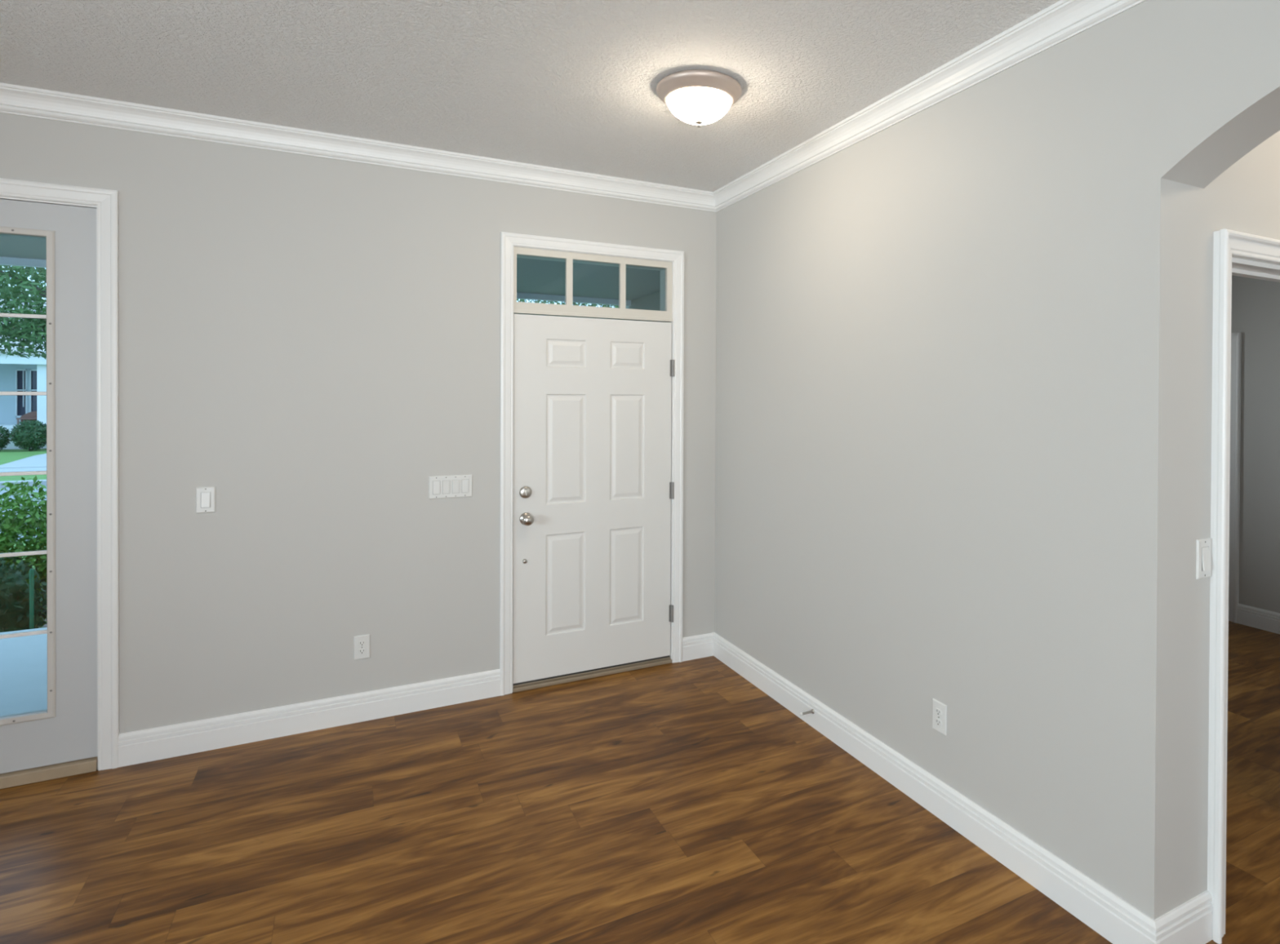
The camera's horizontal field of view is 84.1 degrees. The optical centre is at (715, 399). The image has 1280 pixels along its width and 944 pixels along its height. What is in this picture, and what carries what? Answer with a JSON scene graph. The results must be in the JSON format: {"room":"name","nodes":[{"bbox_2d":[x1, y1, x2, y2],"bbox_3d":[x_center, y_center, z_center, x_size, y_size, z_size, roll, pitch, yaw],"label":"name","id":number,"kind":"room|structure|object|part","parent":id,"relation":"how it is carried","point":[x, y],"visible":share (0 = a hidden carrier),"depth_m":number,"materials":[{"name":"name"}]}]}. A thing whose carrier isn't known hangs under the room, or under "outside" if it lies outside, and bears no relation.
{"room":"entryway","nodes":[
{"label":"entryway","id":0,"kind":"room"},
{"bbox_2d":[0,265,46,359],"bbox_3d":[-10.764,-1.474,14.112,9.091,6.974,4.277,0,0,-27],"label":"tree","id":1,"kind":"object","parent":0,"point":[24,337],"visible":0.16,"depth_m":12.48,"materials":[{"name":"green plant"}]},
{"bbox_2d":[0,627,47,715],"bbox_3d":[-4.455,1.666,3.573,9.430,0.150,2.510,0,0,-27],"label":"floor","id":2,"kind":"structure","parent":0,"point":[23,660],"depth_m":4.09,"materials":[{"name":"concrete"}]},
{"bbox_2d":[0,235,660,300],"bbox_3d":[-4.429,-1.003,3.527,9.430,0.110,2.450,0,0,-27],"label":"ceiling","id":3,"kind":"structure","parent":0,"point":[541,277],"depth_m":5.40,"materials":[{"name":"paint"}]},
{"bbox_2d":[0,112,716,733],"bbox_3d":[-1.115,0.215,3.794,9.860,2.919,0.150,0,0,-27],"label":"wall","id":4,"kind":"structure","parent":0,"point":[309,341],"depth_m":3.31,"materials":[{"name":"paint"}]},
{"bbox_2d":[0,195,97,789],"bbox_3d":[-3.029,0.371,2.792,0.936,2.364,0.165,0,0,-27],"label":"door","id":5,"kind":"structure","parent":4,"relation":"in","point":[60,740],"depth_m":2.91,"materials":[{"name":"paint"}]},
{"bbox_3d":[-3.012,0.308,2.759,0.660,1.999,0.052,0,0,-27],"label":"lite frame","id":6,"kind":"part","parent":5,"relation":"part of","materials":[{"name":"plastic"}]},
{"bbox_2d":[0,177,119,771],"bbox_3d":[-2.992,0.337,2.726,1.070,2.433,0.018,0,0,-27],"label":"trim","id":7,"kind":"structure","parent":4,"relation":"attached to","point":[106,201],"depth_m":2.95,"materials":[{"name":"paint"}]},
{"bbox_2d":[195,486,215,513],"bbox_3d":[-2.252,0.444,3.115,0.070,0.114,0.011,0,0,-27],"label":"light switch","id":8,"kind":"object","parent":4,"relation":"attached to","point":[205,496],"visible":1,"depth_m":3.11,"materials":[{"name":"plastic"}]},
{"bbox_2d":[118,669,500,768],"bbox_3d":[-1.827,1.486,3.344,1.570,0.137,0.015,0,0,-27],"label":"baseboard","id":9,"kind":"structure","parent":4,"relation":"attached to","point":[153,744],"depth_m":3.28,"materials":[{"name":"paint"}]},
{"bbox_2d":[353,634,369,660],"bbox_3d":[-1.707,1.198,3.407,0.070,0.114,0.009,0,0,-27],"label":"power outlet","id":10,"kind":"object","parent":4,"relation":"attached to","point":[361,643],"visible":1,"depth_m":3.40,"materials":[{"name":"plastic"}]},
{"bbox_2d":[358,648,365,654],"bbox_3d":[-1.706,1.217,3.405,0.033,0.024,0.003,0,0,-27],"label":"socket","id":11,"kind":"object","parent":10,"relation":"attached to","point":[361,651],"depth_m":3.40,"materials":[{"name":"plastic"}]},
{"bbox_2d":[358,640,365,646],"bbox_3d":[-1.706,1.178,3.404,0.033,0.024,0.003,0,0,-27],"label":"socket","id":12,"kind":"object","parent":10,"relation":"attached to","point":[361,643],"depth_m":3.40,"materials":[{"name":"plastic"}]},
{"bbox_2d":[428,475,471,499],"bbox_3d":[-1.347,0.442,3.586,0.203,0.114,0.011,0,0,-27],"label":"light switch","id":13,"kind":"object","parent":4,"relation":"attached to","point":[457,486],"visible":1,"depth_m":3.58,"materials":[{"name":"plastic"}]},
{"bbox_2d":[499,231,684,696],"bbox_3d":[-0.658,0.339,3.938,1.053,2.434,0.018,0,0,-27],"label":"trim","id":14,"kind":"structure","parent":4,"relation":"attached to","point":[508,240],"depth_m":3.74,"materials":[{"name":"paint"}]},
{"bbox_2d":[513,246,672,322],"bbox_3d":[-0.682,-0.636,3.989,0.918,0.351,0.110,0,0,-27],"label":"window","id":15,"kind":"structure","parent":4,"relation":"in","point":[568,309],"depth_m":3.96,"materials":[{"name":"paint"}]},
{"bbox_2d":[512,245,674,693],"bbox_3d":[-0.678,0.369,3.984,0.930,2.372,0.217,0,0,-27],"label":"door","id":16,"kind":"structure","parent":4,"relation":"in","point":[593,486],"depth_m":3.94,"materials":[{"name":"paint"}]},
{"bbox_3d":[-0.997,0.638,3.739,0.066,0.066,0.072,0,0,-27],"label":"knob","id":17,"kind":"part","parent":16,"relation":"part of","materials":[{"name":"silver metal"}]},
{"bbox_2d":[0,0,1059,191],"bbox_3d":[0.539,-1.274,0.611,9.860,0.120,7.300,0,0,-27],"label":"ceiling","id":18,"kind":"structure","parent":0,"point":[571,85],"depth_m":2.58,"materials":[{"name":"white paint"}]},
{"bbox_2d":[656,69,742,127],"bbox_3d":[-0.064,-1.153,2.781,0.337,0.157,0.337,0,0,-27],"label":"ceiling light","id":19,"kind":"object","parent":18,"relation":"attached to","point":[698,97],"visible":1,"depth_m":2.69,"materials":[{"name":"glass"}]},
{"bbox_3d":[-0.064,-1.136,2.781,0.255,0.083,0.255,0,0,-27],"label":"lamp shade","id":20,"kind":"part","parent":19,"relation":"part of","materials":[{"name":"white glass"}]},
{"bbox_2d":[0,621,1279,943],"bbox_3d":[0.560,1.645,0.565,9.860,0.120,7.150,0,0,-27],"label":"floor","id":21,"kind":"structure","parent":0,"point":[675,803],"depth_m":2.52,"materials":[{"name":"wood"}]},
{"bbox_2d":[626,291,660,311],"bbox_3d":[-0.242,0.419,5.856,0.150,3.250,2.700,0,0,-27],"label":"wall","id":22,"kind":"structure","parent":0,"point":[652,301],"depth_m":6.40,"materials":[{"name":"paint"}]},
{"bbox_2d":[0,257,631,306],"bbox_3d":[-5.007,-1.020,4.641,9.430,0.218,0.060,0,0,-27],"label":"trim","id":23,"kind":"structure","parent":22,"relation":"attached to","point":[11,261],"depth_m":6.36,"materials":[{"name":"paint"}]},
{"bbox_2d":[714,0,1279,920],"bbox_3d":[1.708,0.186,1.232,0.209,2.799,7.000,0,0,-27],"label":"wall","id":24,"kind":"structure","parent":0,"point":[957,430],"depth_m":2.38,"materials":[{"name":"paint"}]},
{"bbox_2d":[0,0,1146,212],"bbox_3d":[-1.041,-1.163,-0.209,6.000,0.103,7.000,0,0,-27],"label":"trim","id":25,"kind":"structure","parent":24,"relation":"attached to","point":[1063,20],"depth_m":3.09,"materials":[{"name":"paint"}]},
{"bbox_2d":[799,709,814,716],"bbox_3d":[0.434,1.487,3.343,0.075,0.022,0.022,0,0,-27],"label":"door stop","id":26,"kind":"object","parent":24,"relation":"attached to","point":[812,712],"visible":1,"depth_m":3.34,"materials":[{"name":"silver metal"}]},
{"bbox_2d":[932,698,946,736],"bbox_3d":[0.844,1.198,2.658,0.009,0.114,0.070,0,0,-27],"label":"power outlet","id":27,"kind":"object","parent":24,"relation":"attached to","point":[939,709],"visible":1,"depth_m":2.65,"materials":[{"name":"plastic"}]},
{"bbox_2d":[934,718,942,727],"bbox_3d":[0.841,1.218,2.656,0.003,0.024,0.033,0,0,-27],"label":"socket","id":28,"kind":"object","parent":27,"relation":"attached to","point":[938,722],"depth_m":2.66,"materials":[{"name":"plastic"}]},
{"bbox_2d":[935,708,942,716],"bbox_3d":[0.842,1.179,2.656,0.003,0.024,0.033,0,0,-27],"label":"socket","id":29,"kind":"object","parent":27,"relation":"attached to","point":[938,711],"depth_m":2.65,"materials":[{"name":"plastic"}]},
{"bbox_2d":[682,632,1212,943],"bbox_3d":[0.626,1.499,3.128,0.274,0.137,2.689,0,0,-32],"label":"baseboard","id":30,"kind":"structure","parent":24,"relation":"attached to","point":[1117,922],"depth_m":2.45,"materials":[{"name":"paint"}]},
{"bbox_2d":[1197,130,1279,895],"bbox_3d":[2.866,0.180,2.864,3.351,2.799,0.120,0,0,-27],"label":"wall","id":31,"kind":"structure","parent":0,"point":[1245,197],"depth_m":2.06,"materials":[{"name":"paint"}]},
{"bbox_2d":[1195,537,1211,579],"bbox_3d":[1.420,0.461,2.041,0.070,0.114,0.013,0,0,-27],"label":"light switch","id":32,"kind":"object","parent":31,"relation":"attached to","point":[1203,547],"visible":1,"depth_m":2.04,"materials":[{"name":"plastic"}]},
{"bbox_2d":[1207,228,1279,943],"bbox_3d":[1.881,0.543,2.268,0.957,2.072,0.036,0,0,-27],"label":"trim","id":33,"kind":"structure","parent":31,"relation":"attached to","point":[1227,243],"depth_m":2.05,"materials":[{"name":"paint"}]},
{"bbox_2d":[1231,257,1279,282],"bbox_3d":[1.845,0.576,2.339,0.846,2.004,0.120,0,0,-27],"label":"trim","id":34,"kind":"structure","parent":31,"relation":"attached to","point":[1240,268],"depth_m":2.23,"materials":[{"name":"paint"}]},
{"bbox_2d":[1231,275,1279,613],"bbox_3d":[4.862,0.190,2.785,0.120,2.799,7.150,0,0,-27],"label":"wall","id":35,"kind":"structure","parent":0,"point":[1255,303],"depth_m":4.84,"materials":[{"name":"paint"}]},
{"bbox_2d":[1228,332,1241,623],"bbox_3d":[3.452,0.545,5.350,0.018,2.039,0.938,0,0,-27],"label":"trim","id":36,"kind":"structure","parent":35,"relation":"attached to","point":[1236,338],"depth_m":4.95,"materials":[{"name":"paint"}]},
{"bbox_2d":[1237,604,1279,634],"bbox_3d":[3.989,1.506,4.318,0.015,0.137,1.403,0,0,-27],"label":"baseboard","id":37,"kind":"structure","parent":35,"relation":"attached to","point":[1256,618],"depth_m":4.82,"materials":[{"name":"paint"}]},
{"label":"outside","id":38,"kind":"structure","parent":0,"visible":0},
{"bbox_2d":[0,448,46,465],"bbox_3d":[-12.012,1.986,27.422,120.000,0.300,8.300,0,0,-27],"label":"lawn","id":39,"kind":"structure","parent":38,"point":[6,456],"depth_m":23.48,"materials":[{"name":"green plant"}]},
{"bbox_2d":[0,426,10,450],"bbox_3d":[-24.940,1.333,24.495,0.748,0.936,0.750,0,0,-27],"label":"shrub","id":40,"kind":"object","parent":39,"relation":"on","point":[4,440],"visible":0.96,"depth_m":24.53,"materials":[{"name":"green plant"}]},
{"bbox_2d":[0,453,46,468],"bbox_3d":[-21.025,1.830,22.674,1.574,0.040,8.268,0,0,-30],"label":"garden path","id":41,"kind":"structure","parent":39,"relation":"on","point":[40,460],"depth_m":20.35,"materials":[{"name":"concrete"}]},
{"bbox_2d":[8,420,46,451],"bbox_3d":[-24.091,1.255,24.804,1.131,1.102,1.069,0,0,-27],"label":"shrub","id":42,"kind":"object","parent":39,"relation":"on","point":[31,436],"visible":0.96,"depth_m":24.57,"materials":[{"name":"green plant"}]},
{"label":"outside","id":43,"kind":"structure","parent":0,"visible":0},
{"bbox_3d":[-20.791,1.820,44.328,120.000,0.310,29.800,0,0,-27],"label":"planting bed","id":44,"kind":"object","parent":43,"visible":0},
{"bbox_2d":[0,299,46,449],"bbox_3d":[-30.162,-1.218,29.179,18.600,5.920,11.600,0,0,-27],"label":"house","id":45,"kind":"structure","parent":44,"relation":"on","point":[17,374],"depth_m":26.50,"materials":[{"name":"paint"}]},
{"bbox_3d":[-26.309,-0.248,26.760,0.310,1.810,0.020,0,0,-27],"label":"pane","id":46,"kind":"part","parent":45,"relation":"part of","materials":[{"name":"clear glass"}]},
{"bbox_2d":[16,411,36,423],"bbox_3d":[-25.532,0.682,26.446,0.900,0.500,0.450,0,0,-27],"label":"bench","id":47,"kind":"object","parent":45,"relation":"on","point":[32,415],"visible":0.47,"depth_m":26.47,"materials":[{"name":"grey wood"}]},
{"bbox_3d":[-25.521,0.708,26.424,0.900,0.050,0.400,0,0,-27],"label":"seat","id":48,"kind":"part","parent":47,"relation":"part of","materials":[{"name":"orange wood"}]},
{"bbox_3d":[-25.624,0.631,26.623,0.900,0.400,0.050,0,0,-27],"label":"backrest","id":49,"kind":"part","parent":47,"relation":"part of","materials":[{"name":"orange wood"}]},
{"bbox_3d":[-25.950,-0.248,26.947,0.320,1.810,0.020,0,0,-27],"label":"pane","id":50,"kind":"part","parent":45,"relation":"part of","materials":[{"name":"clear glass"}]},
{"bbox_2d":[0,265,46,301],"bbox_3d":[-38.250,-3.912,36.384,15.548,11.285,8.887,0,0,-27],"label":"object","id":51,"kind":"object","parent":44,"relation":"on","point":[1,266],"visible":0.05,"depth_m":36.13,"materials":[{"name":"green plant"}]},
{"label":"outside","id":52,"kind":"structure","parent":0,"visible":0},
{"bbox_2d":[0,486,46,542],"bbox_3d":[-6.344,2.150,16.507,120.000,0.180,8.500,0,0,-27],"label":"street","id":53,"kind":"structure","parent":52,"point":[2,492],"depth_m":14.69,"materials":[{"name":"grey asphalt"}]},
{"bbox_2d":[516,298,618,308],"bbox_3d":[-4.114,-1.266,19.287,6.482,6.540,3.917,0,0,-27],"label":"tree","id":54,"kind":"object","parent":53,"relation":"on","point":[517,300],"visible":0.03,"depth_m":19.00,"materials":[{"name":"green plant"}]},
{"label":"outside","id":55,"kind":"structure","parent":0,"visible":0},
{"bbox_2d":[0,475,46,481],"bbox_3d":[-8.959,2.042,21.543,120.000,0.300,2.150,0,0,-27],"label":"verge","id":56,"kind":"structure","parent":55,"point":[4,478],"depth_m":17.05,"materials":[{"name":"green plant"}]},
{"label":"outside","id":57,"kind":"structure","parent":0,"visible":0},
{"bbox_2d":[0,480,46,488],"bbox_3d":[-8.383,2.053,20.434,120.000,0.300,0.350,0,0,-27],"label":"curb","id":58,"kind":"object","parent":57,"point":[30,482],"depth_m":16.35,"materials":[{"name":"concrete"}]},
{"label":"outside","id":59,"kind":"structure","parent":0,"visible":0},
{"bbox_3d":[-1.240,2.193,6.678,120.000,0.280,5.050,0,0,-27],"label":"bed","id":60,"kind":"object","parent":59,"visible":0},
{"bbox_2d":[0,475,47,628],"bbox_3d":[-5.721,1.344,5.833,0.686,1.434,0.672,0,0,-27],"label":"shrub","id":61,"kind":"object","parent":60,"relation":"on","point":[13,526],"visible":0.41,"depth_m":5.75,"materials":[{"name":"green plant"}]},
{"bbox_2d":[0,552,47,632],"bbox_3d":[-5.536,1.603,5.285,0.878,0.928,0.486,0,0,-27],"label":"shrub","id":62,"kind":"object","parent":60,"relation":"on","point":[14,588],"visible":0.73,"depth_m":5.33,"materials":[{"name":"green plant"}]},
{"bbox_2d":[29,568,34,629],"bbox_3d":[-4.882,1.633,5.035,0.025,0.852,0.024,0,0,-27],"label":"stake","id":63,"kind":"object","parent":60,"relation":"on","point":[31,571],"visible":0.62,"depth_m":5.03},
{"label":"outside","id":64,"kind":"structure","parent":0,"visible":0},
{"bbox_2d":[8,540,45,589],"bbox_3d":[-3.394,2.154,10.827,120.000,0.280,4.300,0,0,-27],"label":"lawn","id":65,"kind":"structure","parent":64,"point":[15,545],"depth_m":9.32,"materials":[{"name":"green plant"}]},
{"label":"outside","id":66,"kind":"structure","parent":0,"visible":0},
{"bbox_2d":[0,467,46,472],"bbox_3d":[-9.777,2.025,23.118,120.000,0.305,1.400,0,0,-27],"label":"sidewalk","id":67,"kind":"structure","parent":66,"point":[23,469],"depth_m":18.78,"materials":[{"name":"concrete"}]}
]}

